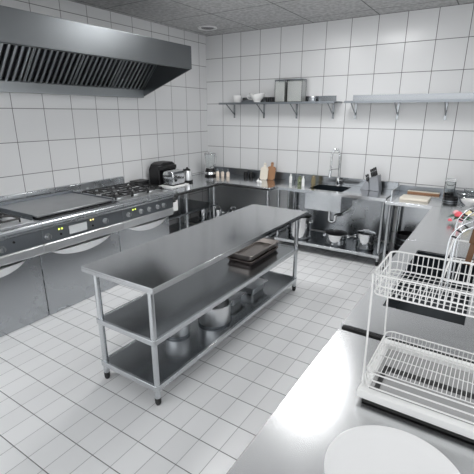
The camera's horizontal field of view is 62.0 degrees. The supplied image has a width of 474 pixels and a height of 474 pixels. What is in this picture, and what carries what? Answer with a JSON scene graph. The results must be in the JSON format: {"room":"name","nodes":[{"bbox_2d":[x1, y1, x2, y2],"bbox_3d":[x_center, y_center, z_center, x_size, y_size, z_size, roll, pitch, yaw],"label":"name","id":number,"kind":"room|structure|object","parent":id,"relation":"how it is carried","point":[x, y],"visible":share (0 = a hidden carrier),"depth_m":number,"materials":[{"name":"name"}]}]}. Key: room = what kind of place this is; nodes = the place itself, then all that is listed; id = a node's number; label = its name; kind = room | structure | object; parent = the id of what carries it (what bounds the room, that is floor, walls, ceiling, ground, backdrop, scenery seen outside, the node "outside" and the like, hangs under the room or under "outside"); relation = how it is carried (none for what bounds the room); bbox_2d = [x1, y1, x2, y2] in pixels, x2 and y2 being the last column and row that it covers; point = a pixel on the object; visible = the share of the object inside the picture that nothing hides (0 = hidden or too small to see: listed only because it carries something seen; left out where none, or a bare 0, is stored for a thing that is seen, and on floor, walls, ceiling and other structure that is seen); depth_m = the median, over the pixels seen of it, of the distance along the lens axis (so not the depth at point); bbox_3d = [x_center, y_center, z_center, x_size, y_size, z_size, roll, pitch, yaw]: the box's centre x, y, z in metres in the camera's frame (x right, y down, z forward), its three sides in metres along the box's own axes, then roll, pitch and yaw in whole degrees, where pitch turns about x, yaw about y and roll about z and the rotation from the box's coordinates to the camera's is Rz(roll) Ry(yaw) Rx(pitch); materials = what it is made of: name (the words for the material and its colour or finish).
{"room":"commercial kitchen","nodes":[
{"label":"commercial kitchen","id":0,"kind":"room"},
{"bbox_2d":[0,0,207,224],"bbox_3d":[-2.466,-0.847,3.842,0.100,3.005,7.100,11,21,31],"label":"wall","id":1,"kind":"structure","parent":0,"point":[47,140],"depth_m":4.86,"materials":[{"name":"tile"}]},
{"bbox_2d":[0,5,191,97],"bbox_3d":[-1.956,-1.578,3.444,0.926,0.560,3.784,11,21,31],"label":"extractor hood","id":2,"kind":"object","parent":1,"relation":"attached to","point":[40,53],"visible":1,"depth_m":3.93,"materials":[{"name":"metal"}]},
{"bbox_2d":[0,233,388,473],"bbox_3d":[-0.482,1.005,3.138,4.770,0.100,7.200,11,21,31],"label":"floor","id":3,"kind":"structure","parent":0,"point":[60,413],"depth_m":2.77,"materials":[{"name":"tile"}]},
{"bbox_2d":[0,212,48,336],"bbox_3d":[-2.327,0.311,3.425,0.939,1.045,0.903,11,21,31],"label":"range","id":4,"kind":"object","parent":3,"relation":"on","point":[23,302],"visible":1,"depth_m":3.43,"materials":[{"name":"metal"}]},
{"bbox_2d":[0,212,42,240],"bbox_3d":[-2.323,-0.052,3.309,0.915,0.076,0.903,11,21,31],"label":"cooktop","id":5,"kind":"object","parent":4,"relation":"in","point":[17,229],"depth_m":3.33,"materials":[{"name":"metal"}]},
{"bbox_2d":[0,185,123,314],"bbox_3d":[-1.832,0.083,4.155,0.939,1.045,0.910,11,21,31],"label":"range","id":6,"kind":"object","parent":3,"relation":"on","point":[79,229],"visible":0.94,"depth_m":3.90,"materials":[{"name":"metal"}]},
{"bbox_2d":[0,202,123,229],"bbox_3d":[-1.828,-0.281,4.038,0.915,0.076,0.910,11,21,31],"label":"cooktop","id":7,"kind":"object","parent":6,"relation":"in","point":[66,218],"depth_m":3.75,"materials":[{"name":"metal"}]},
{"bbox_2d":[70,176,174,251],"bbox_3d":[-1.365,-0.133,4.843,0.939,1.045,0.799,11,21,31],"label":"range","id":8,"kind":"object","parent":3,"relation":"on","point":[146,212],"visible":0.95,"depth_m":4.60,"materials":[{"name":"metal"}]},
{"bbox_2d":[80,185,174,209],"bbox_3d":[-1.361,-0.496,4.726,0.915,0.076,0.799,11,21,31],"label":"cooktop","id":9,"kind":"object","parent":8,"relation":"in","point":[147,198],"depth_m":4.55,"materials":[{"name":"metal"}]},
{"bbox_2d":[173,200,177,210],"bbox_3d":[-0.787,-0.390,4.964,0.013,0.135,0.137,11,21,31],"label":"card","id":10,"kind":"object","parent":8,"relation":"hanging from","point":[175,203],"visible":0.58,"depth_m":4.98,"materials":[{"name":"white paper"}]},
{"bbox_2d":[147,180,219,233],"bbox_3d":[-0.889,-0.305,5.669,0.813,0.880,1.100,11,21,31],"label":"countertop","id":11,"kind":"structure","parent":3,"relation":"on","point":[186,206],"depth_m":5.62,"materials":[{"name":"metal"}]},
{"bbox_2d":[130,179,148,185],"bbox_3d":[-1.340,-0.736,5.422,0.160,0.088,0.210,11,21,31],"label":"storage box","id":12,"kind":"object","parent":11,"relation":"on","point":[143,182],"visible":0.61,"depth_m":5.39,"materials":[{"name":"black metal"}]},
{"bbox_2d":[149,161,175,184],"bbox_3d":[-1.050,-0.916,5.634,0.260,0.307,0.385,11,21,31],"label":"coffee machine","id":13,"kind":"object","parent":11,"relation":"on","point":[156,169],"visible":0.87,"depth_m":5.53,"materials":[{"name":"black plastic"}]},
{"bbox_2d":[160,183,188,187],"bbox_3d":[-0.882,-0.727,5.520,0.240,0.014,0.370,11,21,31],"label":"serving tray","id":14,"kind":"object","parent":11,"relation":"on","point":[165,186],"visible":0.58,"depth_m":5.45,"materials":[{"name":"white plastic"}]},
{"bbox_2d":[163,169,184,185],"bbox_3d":[-0.880,-0.835,5.505,0.195,0.197,0.258,11,21,31],"label":"toaster","id":15,"kind":"object","parent":14,"relation":"on","point":[174,177],"visible":1,"depth_m":5.43,"materials":[{"name":"silver metal"}]},
{"bbox_2d":[169,222,193,233],"bbox_3d":[-0.895,-0.039,5.757,0.760,0.020,1.070,11,21,31],"label":"shelf","id":16,"kind":"object","parent":11,"relation":"attached to","point":[178,226],"depth_m":6.12,"materials":[{"name":"metal"}]},
{"bbox_2d":[183,167,192,182],"bbox_3d":[-0.728,-0.917,5.787,0.155,0.218,0.155,-4,18,-12],"label":"kettle","id":17,"kind":"object","parent":11,"relation":"on","point":[188,175],"visible":0.77,"depth_m":5.74,"materials":[{"name":"silver metal"}]},
{"bbox_2d":[169,198,217,219],"bbox_3d":[-0.894,-0.416,5.638,0.760,0.020,1.070,11,21,31],"label":"shelf","id":18,"kind":"object","parent":11,"relation":"attached to","point":[193,205],"depth_m":5.68,"materials":[{"name":"metal"}]},
{"bbox_2d":[81,204,307,405],"bbox_3d":[-0.154,0.384,3.479,0.653,0.880,2.245,11,21,31],"label":"prep table","id":19,"kind":"object","parent":3,"relation":"on","point":[184,274],"visible":0.98,"depth_m":2.95,"materials":[{"name":"metal"}]},
{"bbox_2d":[169,324,189,339],"bbox_3d":[-0.481,0.703,3.168,0.282,0.156,0.206,-4,18,-12],"label":"saucepan","id":20,"kind":"object","parent":19,"relation":"on","point":[185,331],"visible":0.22,"depth_m":3.10,"materials":[{"name":"metal"}]},
{"bbox_2d":[81,204,307,294],"bbox_3d":[-0.153,-0.017,3.354,0.653,0.040,2.245,11,21,31],"label":"countertop","id":21,"kind":"structure","parent":19,"relation":"on","point":[150,267],"depth_m":2.94,"materials":[{"name":"metal"}]},
{"bbox_2d":[103,244,293,337],"bbox_3d":[-0.160,0.344,3.455,0.525,0.008,2.130,11,21,31],"label":"shelf","id":22,"kind":"object","parent":19,"relation":"attached to","point":[181,303],"depth_m":3.03,"materials":[{"name":"metal"}]},
{"bbox_2d":[108,271,293,383],"bbox_3d":[-0.160,0.668,3.557,0.525,0.008,2.130,11,21,31],"label":"shelf","id":23,"kind":"object","parent":19,"relation":"attached to","point":[133,361],"depth_m":3.01,"materials":[{"name":"metal"}]},
{"bbox_2d":[198,298,232,328],"bbox_3d":[-0.194,0.633,3.351,0.308,0.181,0.284,2,18,5],"label":"saucepan","id":24,"kind":"object","parent":19,"relation":"on","point":[218,317],"visible":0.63,"depth_m":3.24,"materials":[{"name":"metal"}]},
{"bbox_2d":[229,291,245,305],"bbox_3d":[-0.056,0.558,3.715,0.200,0.105,0.210,11,21,31],"label":"food container","id":25,"kind":"object","parent":19,"relation":"on","point":[236,297],"visible":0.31,"depth_m":3.67,"materials":[{"name":"metal"}]},
{"bbox_2d":[227,246,277,265],"bbox_3d":[0.169,0.163,3.950,0.285,0.039,0.590,11,21,31],"label":"roasting pan","id":26,"kind":"object","parent":19,"relation":"on","point":[236,260],"visible":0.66,"depth_m":3.79,"materials":[{"name":"grey metal"}]},
{"bbox_2d":[229,238,278,260],"bbox_3d":[0.169,0.111,3.933,0.285,0.053,0.590,11,21,31],"label":"roasting pan","id":27,"kind":"object","parent":26,"relation":"on","point":[263,245],"visible":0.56,"depth_m":3.93,"materials":[{"name":"grey metal"}]},
{"bbox_2d":[241,278,267,294],"bbox_3d":[0.152,0.479,3.960,0.210,0.110,0.270,11,21,31],"label":"food container","id":28,"kind":"object","parent":19,"relation":"on","point":[256,285],"visible":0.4,"depth_m":3.90,"materials":[{"name":"metal"}]},
{"bbox_2d":[182,166,294,237],"bbox_3d":[-0.026,-0.527,6.205,1.635,0.985,0.803,11,21,31],"label":"countertop","id":29,"kind":"structure","parent":3,"relation":"on","point":[238,191],"depth_m":6.32,"materials":[{"name":"metal"}]},
{"bbox_2d":[197,208,209,221],"bbox_3d":[-0.564,-0.392,6.414,0.242,0.261,0.166,1,17,4],"label":"saucepan","id":30,"kind":"object","parent":29,"relation":"on","point":[202,214],"visible":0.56,"depth_m":6.36,"materials":[{"name":"metal"}]},
{"bbox_2d":[204,152,216,176],"bbox_3d":[-0.431,-1.173,6.340,0.195,0.375,0.198,-4,18,-12],"label":"blender","id":31,"kind":"object","parent":29,"relation":"on","point":[210,171],"visible":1,"depth_m":6.29,"materials":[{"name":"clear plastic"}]},
{"bbox_2d":[210,206,224,217],"bbox_3d":[-0.313,-0.376,6.361,0.242,0.261,0.166,1,17,4],"label":"saucepan","id":32,"kind":"object","parent":29,"relation":"on","point":[219,211],"visible":0.59,"depth_m":6.29,"materials":[{"name":"metal"}]},
{"bbox_2d":[215,209,222,217],"bbox_3d":[-0.313,-0.349,6.370,0.165,0.206,0.165,1,17,4],"label":"pot","id":33,"kind":"object","parent":32,"relation":"on","point":[218,212],"depth_m":6.29,"materials":[{"name":"metal"}]},
{"bbox_2d":[226,207,237,213],"bbox_3d":[-0.060,-0.354,6.296,0.242,0.261,0.166,1,17,4],"label":"saucepan","id":34,"kind":"object","parent":29,"relation":"on","point":[231,209],"visible":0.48,"depth_m":6.24,"materials":[{"name":"metal"}]},
{"bbox_2d":[188,212,288,236],"bbox_3d":[0.001,-0.221,6.340,1.600,0.020,0.670,11,21,31],"label":"shelf","id":35,"kind":"object","parent":29,"relation":"attached to","point":[209,215],"depth_m":6.46,"materials":[{"name":"metal"}]},
{"bbox_2d":[192,173,293,190],"bbox_3d":[-0.025,-0.878,6.096,1.635,0.040,0.800,11,21,31],"label":"countertop","id":36,"kind":"structure","parent":29,"relation":"on","point":[239,180],"depth_m":5.94,"materials":[{"name":"metal"}]},
{"bbox_2d":[260,163,267,179],"bbox_3d":[0.415,-0.998,5.993,0.130,0.251,0.064,11,21,31],"label":"cutting board","id":37,"kind":"object","parent":29,"relation":"on","point":[264,170],"visible":1,"depth_m":5.99,"materials":[{"name":"beige wood"}]},
{"bbox_2d":[267,162,275,179],"bbox_3d":[0.524,-1.002,5.989,0.135,0.261,0.068,11,21,31],"label":"cutting board","id":38,"kind":"object","parent":29,"relation":"on","point":[271,169],"visible":0.95,"depth_m":5.98,"materials":[{"name":"brown wood"}]},
{"bbox_2d":[274,173,398,265],"bbox_3d":[1.326,-0.286,5.446,1.480,0.985,0.681,11,21,31],"label":"countertop","id":39,"kind":"structure","parent":3,"relation":"on","point":[348,208],"depth_m":5.45,"materials":[{"name":"metal"}]},
{"bbox_2d":[298,175,301,184],"bbox_3d":[0.889,-0.810,5.585,0.059,0.130,0.059,11,21,31],"label":"bottle","id":40,"kind":"object","parent":39,"relation":"on","point":[299,177],"visible":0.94,"depth_m":5.56,"materials":[{"name":"green glass"}]},
{"bbox_2d":[289,213,313,239],"bbox_3d":[0.904,-0.182,5.634,0.322,0.371,0.322,-4,18,-12],"label":"stock pot","id":41,"kind":"object","parent":39,"relation":"on","point":[305,222],"visible":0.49,"depth_m":5.52,"materials":[{"name":"metal"}]},
{"bbox_2d":[311,174,315,183],"bbox_3d":[1.093,-0.828,5.640,0.059,0.130,0.059,11,21,31],"label":"bottle","id":42,"kind":"object","parent":39,"relation":"on","point":[313,178],"visible":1,"depth_m":5.62,"materials":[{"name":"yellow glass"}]},
{"bbox_2d":[305,193,352,212],"bbox_3d":[1.254,-0.514,5.370,0.503,0.225,0.475,11,21,31],"label":"sink","id":43,"kind":"object","parent":39,"relation":"in","point":[328,203],"depth_m":5.18,"materials":[{"name":"metal"}]},
{"bbox_2d":[310,185,348,191],"bbox_3d":[1.260,-0.548,5.377,0.489,0.220,0.424,11,21,31],"label":"basin","id":44,"kind":"object","parent":39,"relation":"in","point":[332,188],"depth_m":5.51,"materials":[{"name":"black metal"}]},
{"bbox_2d":[275,229,389,255],"bbox_3d":[1.315,0.050,5.543,1.460,0.015,0.595,11,21,31],"label":"shelf","id":45,"kind":"object","parent":39,"relation":"attached to","point":[317,239],"depth_m":5.39,"materials":[{"name":"metal"}]},
{"bbox_2d":[275,180,391,201],"bbox_3d":[1.325,-0.641,5.332,1.480,0.040,0.675,11,21,31],"label":"countertop","id":46,"kind":"structure","parent":39,"relation":"on","point":[355,192],"depth_m":5.14,"materials":[{"name":"metal"}]},
{"bbox_2d":[328,148,342,185],"bbox_3d":[1.382,-0.969,5.454,0.212,0.513,0.096,9,20,27],"label":"tap","id":47,"kind":"object","parent":39,"relation":"on","point":[338,180],"visible":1,"depth_m":5.46,"materials":[{"name":"silver metal"}]},
{"bbox_2d":[323,229,349,246],"bbox_3d":[1.350,-0.009,5.360,0.307,0.206,0.291,-9,19,-26],"label":"stock pot","id":48,"kind":"object","parent":39,"relation":"on","point":[334,237],"visible":1,"depth_m":5.26,"materials":[{"name":"metal"}]},
{"bbox_2d":[354,229,377,250],"bbox_3d":[1.690,0.021,5.177,0.239,0.261,0.284,-10,20,-30],"label":"stock pot","id":49,"kind":"object","parent":39,"relation":"on","point":[365,240],"visible":0.98,"depth_m":5.10,"materials":[{"name":"metal"}]},
{"bbox_2d":[360,167,381,191],"bbox_3d":[1.771,-0.768,5.174,0.248,0.297,0.160,11,21,31],"label":"knife block","id":50,"kind":"object","parent":39,"relation":"on","point":[373,183],"visible":1,"depth_m":5.12,"materials":[{"name":"silver plastic"}]},
{"bbox_2d":[226,329,473,473],"bbox_3d":[0.330,1.171,0.987,0.905,0.875,1.952,11,21,31],"label":"countertop","id":51,"kind":"structure","parent":3,"relation":"on","point":[323,404],"depth_m":1.31,"materials":[{"name":"metal"}]},
{"bbox_2d":[324,425,459,473],"bbox_3d":[0.428,0.667,1.079,0.374,0.030,0.374,11,21,31],"label":"plate","id":52,"kind":"object","parent":51,"relation":"on","point":[366,449],"visible":1,"depth_m":1.16,"materials":[{"name":"white ceramic"}]},
{"bbox_2d":[356,207,473,442],"bbox_3d":[0.735,0.238,1.327,0.494,0.702,0.395,11,21,31],"label":"dish rack","id":53,"kind":"object","parent":51,"relation":"on","point":[428,388],"visible":1,"depth_m":1.38,"materials":[{"name":"white plastic"}]},
{"bbox_2d":[356,339,473,439],"bbox_3d":[0.734,0.539,1.421,0.493,0.030,0.395,11,21,31],"label":"drip tray","id":54,"kind":"object","parent":53,"relation":"on","point":[436,373],"depth_m":1.41,"materials":[{"name":"white plastic"}]},
{"bbox_2d":[365,331,473,423],"bbox_3d":[0.732,0.494,1.403,0.468,0.062,0.331,11,21,31],"label":"basket","id":55,"kind":"object","parent":53,"relation":"on","point":[374,364],"depth_m":1.47,"materials":[{"name":"white metal"}]},
{"bbox_2d":[374,251,473,317],"bbox_3d":[0.713,0.158,1.270,0.484,0.076,0.278,11,21,31],"label":"basket","id":56,"kind":"object","parent":53,"relation":"on","point":[392,277],"depth_m":1.30,"materials":[{"name":"white metal"}]},
{"bbox_2d":[443,239,473,286],"bbox_3d":[0.756,0.084,1.214,0.196,0.070,0.231,11,21,31],"label":"basket","id":57,"kind":"object","parent":53,"relation":"attached to","point":[451,259],"depth_m":1.18,"materials":[{"name":"white metal"}]},
{"bbox_2d":[464,229,473,264],"bbox_3d":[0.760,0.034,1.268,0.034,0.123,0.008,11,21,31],"label":"chopping board","id":58,"kind":"object","parent":53,"relation":"in","point":[470,253],"visible":0.94,"depth_m":1.27,"materials":[{"name":"brown wood"}]},
{"bbox_2d":[341,239,473,363],"bbox_3d":[1.314,0.713,2.440,0.907,0.880,1.601,11,21,31],"label":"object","id":59,"kind":"structure","parent":3,"relation":"on","point":[445,328],"depth_m":2.11,"materials":[{"name":"metal"}]},
{"bbox_2d":[384,252,473,324],"bbox_3d":[1.218,0.367,2.447,0.404,0.200,1.084,11,21,31],"label":"basin","id":60,"kind":"object","parent":59,"relation":"in","point":[424,312],"depth_m":2.60,"materials":[{"name":"black"}]},
{"bbox_2d":[382,185,473,269],"bbox_3d":[2.525,-0.020,4.654,1.410,0.955,0.781,11,21,31],"label":"countertop","id":61,"kind":"structure","parent":3,"relation":"on","point":[410,214],"depth_m":4.92,"materials":[{"name":"metal"}]},
{"bbox_2d":[386,247,395,259],"bbox_3d":[2.545,0.298,4.758,1.340,0.015,0.640,11,21,31],"label":"shelf","id":62,"kind":"object","parent":61,"relation":"attached to","point":[392,249],"depth_m":5.01,"materials":[{"name":"metal"}]},
{"bbox_2d":[394,243,399,250],"bbox_3d":[2.179,0.137,5.118,0.268,0.076,0.268,11,21,31],"label":"pan","id":63,"kind":"object","parent":61,"relation":"on","point":[396,247],"visible":0.24,"depth_m":5.09,"materials":[{"name":"black metal"}]},
{"bbox_2d":[395,238,404,246],"bbox_3d":[2.179,0.063,5.095,0.258,0.076,0.258,11,21,31],"label":"pan","id":64,"kind":"object","parent":63,"relation":"on","point":[397,242],"visible":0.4,"depth_m":5.04,"materials":[{"name":"black metal"}]},
{"bbox_2d":[396,231,411,240],"bbox_3d":[2.179,-0.012,5.072,0.247,0.076,0.247,11,21,31],"label":"pan","id":65,"kind":"object","parent":64,"relation":"on","point":[401,235],"visible":0.64,"depth_m":5.10,"materials":[{"name":"black metal"}]},
{"bbox_2d":[399,194,430,202],"bbox_3d":[2.103,-0.458,4.653,0.310,0.030,0.230,11,21,31],"label":"chopping board","id":66,"kind":"object","parent":61,"relation":"on","point":[404,196],"visible":1,"depth_m":4.62,"materials":[{"name":"beige wood"}]},
{"bbox_2d":[407,190,439,195],"bbox_3d":[2.358,-0.560,4.985,0.370,0.026,0.080,11,21,31],"label":"wooden board","id":67,"kind":"object","parent":61,"relation":"on","point":[408,191],"visible":1,"depth_m":4.96,"materials":[{"name":"brown wood"}]},
{"bbox_2d":[385,191,473,210],"bbox_3d":[2.524,-0.384,4.537,1.410,0.040,0.775,11,21,31],"label":"countertop","id":68,"kind":"structure","parent":61,"relation":"on","point":[436,201],"depth_m":4.50,"materials":[{"name":"metal"}]},
{"bbox_2d":[443,178,456,197],"bbox_3d":[2.527,-0.575,4.684,0.124,0.235,0.124,11,21,31],"label":"glass jar","id":69,"kind":"object","parent":61,"relation":"on","point":[450,183],"visible":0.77,"depth_m":4.64,"materials":[{"name":"white"}]},
{"bbox_2d":[443,196,458,202],"bbox_3d":[2.468,-0.438,4.555,0.154,0.051,0.154,11,21,31],"label":"pan","id":70,"kind":"object","parent":61,"relation":"on","point":[453,199],"visible":1,"depth_m":4.51,"materials":[{"name":"black metal"}]},
{"bbox_2d":[457,191,473,198],"bbox_3d":[2.678,-0.467,4.578,0.237,0.091,0.237,11,21,31],"label":"wire basket","id":71,"kind":"object","parent":61,"relation":"on","point":[458,191],"visible":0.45,"depth_m":4.53,"materials":[{"name":"metal"}]},
{"bbox_2d":[459,193,472,198],"bbox_3d":[2.656,-0.467,4.581,0.140,0.056,0.140,11,21,31],"label":"glass bowl","id":72,"kind":"object","parent":71,"relation":"in","point":[461,194],"visible":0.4,"depth_m":4.54,"materials":[{"name":"white"}]},
{"bbox_2d":[464,188,473,194],"bbox_3d":[2.706,-0.524,4.566,0.150,0.060,0.150,11,21,31],"label":"glass bowl","id":73,"kind":"object","parent":72,"relation":"on","point":[470,191],"visible":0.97,"depth_m":4.54,"materials":[{"name":"white"}]},
{"bbox_2d":[460,198,473,206],"bbox_3d":[2.554,-0.374,4.329,0.190,0.065,0.190,11,21,31],"label":"bowl","id":74,"kind":"object","parent":61,"relation":"on","point":[469,202],"visible":1,"depth_m":4.31,"materials":[{"name":"white ceramic"}]},
{"bbox_2d":[408,206,473,248],"bbox_3d":[2.137,0.334,3.651,0.905,0.879,1.415,11,21,31],"label":"countertop","id":75,"kind":"structure","parent":3,"relation":"on","point":[435,227],"depth_m":3.46,"materials":[{"name":"metal"}]},
{"bbox_2d":[448,210,473,223],"bbox_3d":[2.065,-0.190,3.653,0.212,0.120,0.228,11,21,31],"label":"posy","id":76,"kind":"object","parent":75,"relation":"on","point":[456,213],"visible":0.78,"depth_m":3.63,"materials":[{"name":"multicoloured plant"}]},
{"bbox_2d":[68,0,473,35],"bbox_3d":[-0.477,-1.958,2.207,4.770,0.100,7.200,11,21,31],"label":"ceiling","id":77,"kind":"structure","parent":0,"point":[229,16],"depth_m":4.65,"materials":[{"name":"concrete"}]},
{"bbox_2d":[198,25,216,30],"bbox_3d":[-0.418,-2.958,5.586,0.280,0.018,0.280,11,21,31],"label":"ceiling vent","id":78,"kind":"object","parent":77,"relation":"in","point":[206,27],"visible":1,"depth_m":5.58,"materials":[{"name":"white metal"}]},
{"bbox_2d":[201,27,213,29],"bbox_3d":[-0.418,-2.960,5.585,0.178,0.012,0.178,11,21,31],"label":"grille","id":79,"kind":"object","parent":78,"relation":"attached to","point":[202,28],"depth_m":5.60,"materials":[{"name":"grey metal"}]},
{"bbox_2d":[206,3,473,251],"bbox_3d":[1.450,-1.367,5.516,4.770,3.005,0.100,11,21,31],"label":"wall","id":80,"kind":"structure","parent":0,"point":[429,50],"depth_m":5.24,"materials":[{"name":"tile"}]},
{"bbox_2d":[219,96,341,118],"bbox_3d":[0.569,-1.872,5.705,1.830,0.303,0.299,11,21,31],"label":"wall shelf","id":81,"kind":"object","parent":80,"relation":"attached to","point":[319,99],"visible":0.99,"depth_m":5.49,"materials":[{"name":"metal"}]},
{"bbox_2d":[233,95,240,102],"bbox_3d":[0.000,-2.108,6.031,0.128,0.105,0.128,11,21,31],"label":"cup","id":82,"kind":"object","parent":81,"relation":"on","point":[236,98],"visible":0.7,"depth_m":5.98,"materials":[{"name":"white ceramic"}]},
{"bbox_2d":[241,100,269,101],"bbox_3d":[0.321,-2.040,5.934,0.560,0.035,0.080,11,21,31],"label":"tray","id":83,"kind":"object","parent":81,"relation":"on","point":[241,100],"visible":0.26,"depth_m":5.96,"materials":[{"name":"metal"}]},
{"bbox_2d":[247,93,265,101],"bbox_3d":[0.293,-2.042,5.784,0.231,0.129,0.252,-5,18,-16],"label":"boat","id":84,"kind":"object","parent":81,"relation":"on","point":[255,97],"visible":0.92,"depth_m":5.72,"materials":[{"name":"white ceramic"}]},
{"bbox_2d":[274,79,286,101],"bbox_3d":[0.644,-2.078,5.616,0.170,0.300,0.160,11,21,31],"label":"canister","id":85,"kind":"object","parent":81,"relation":"on","point":[280,84],"visible":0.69,"depth_m":5.55,"materials":[{"name":"silver metal"}]},
{"bbox_2d":[286,78,306,101],"bbox_3d":[0.831,-2.042,5.500,0.235,0.300,0.160,11,21,31],"label":"canister","id":86,"kind":"object","parent":81,"relation":"on","point":[296,88],"visible":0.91,"depth_m":5.44,"materials":[{"name":"silver metal"}]},
{"bbox_2d":[308,96,315,100],"bbox_3d":[1.038,-1.902,5.441,0.080,0.070,0.080,11,21,31],"label":"tin","id":87,"kind":"object","parent":81,"relation":"on","point":[311,98],"visible":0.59,"depth_m":5.41,"materials":[{"name":"metal"}]},
{"bbox_2d":[344,92,473,119],"bbox_3d":[2.349,-1.524,4.607,2.150,0.303,0.299,11,21,31],"label":"wall shelf","id":88,"kind":"object","parent":80,"relation":"attached to","point":[446,98],"visible":1,"depth_m":4.78,"materials":[{"name":"metal"}]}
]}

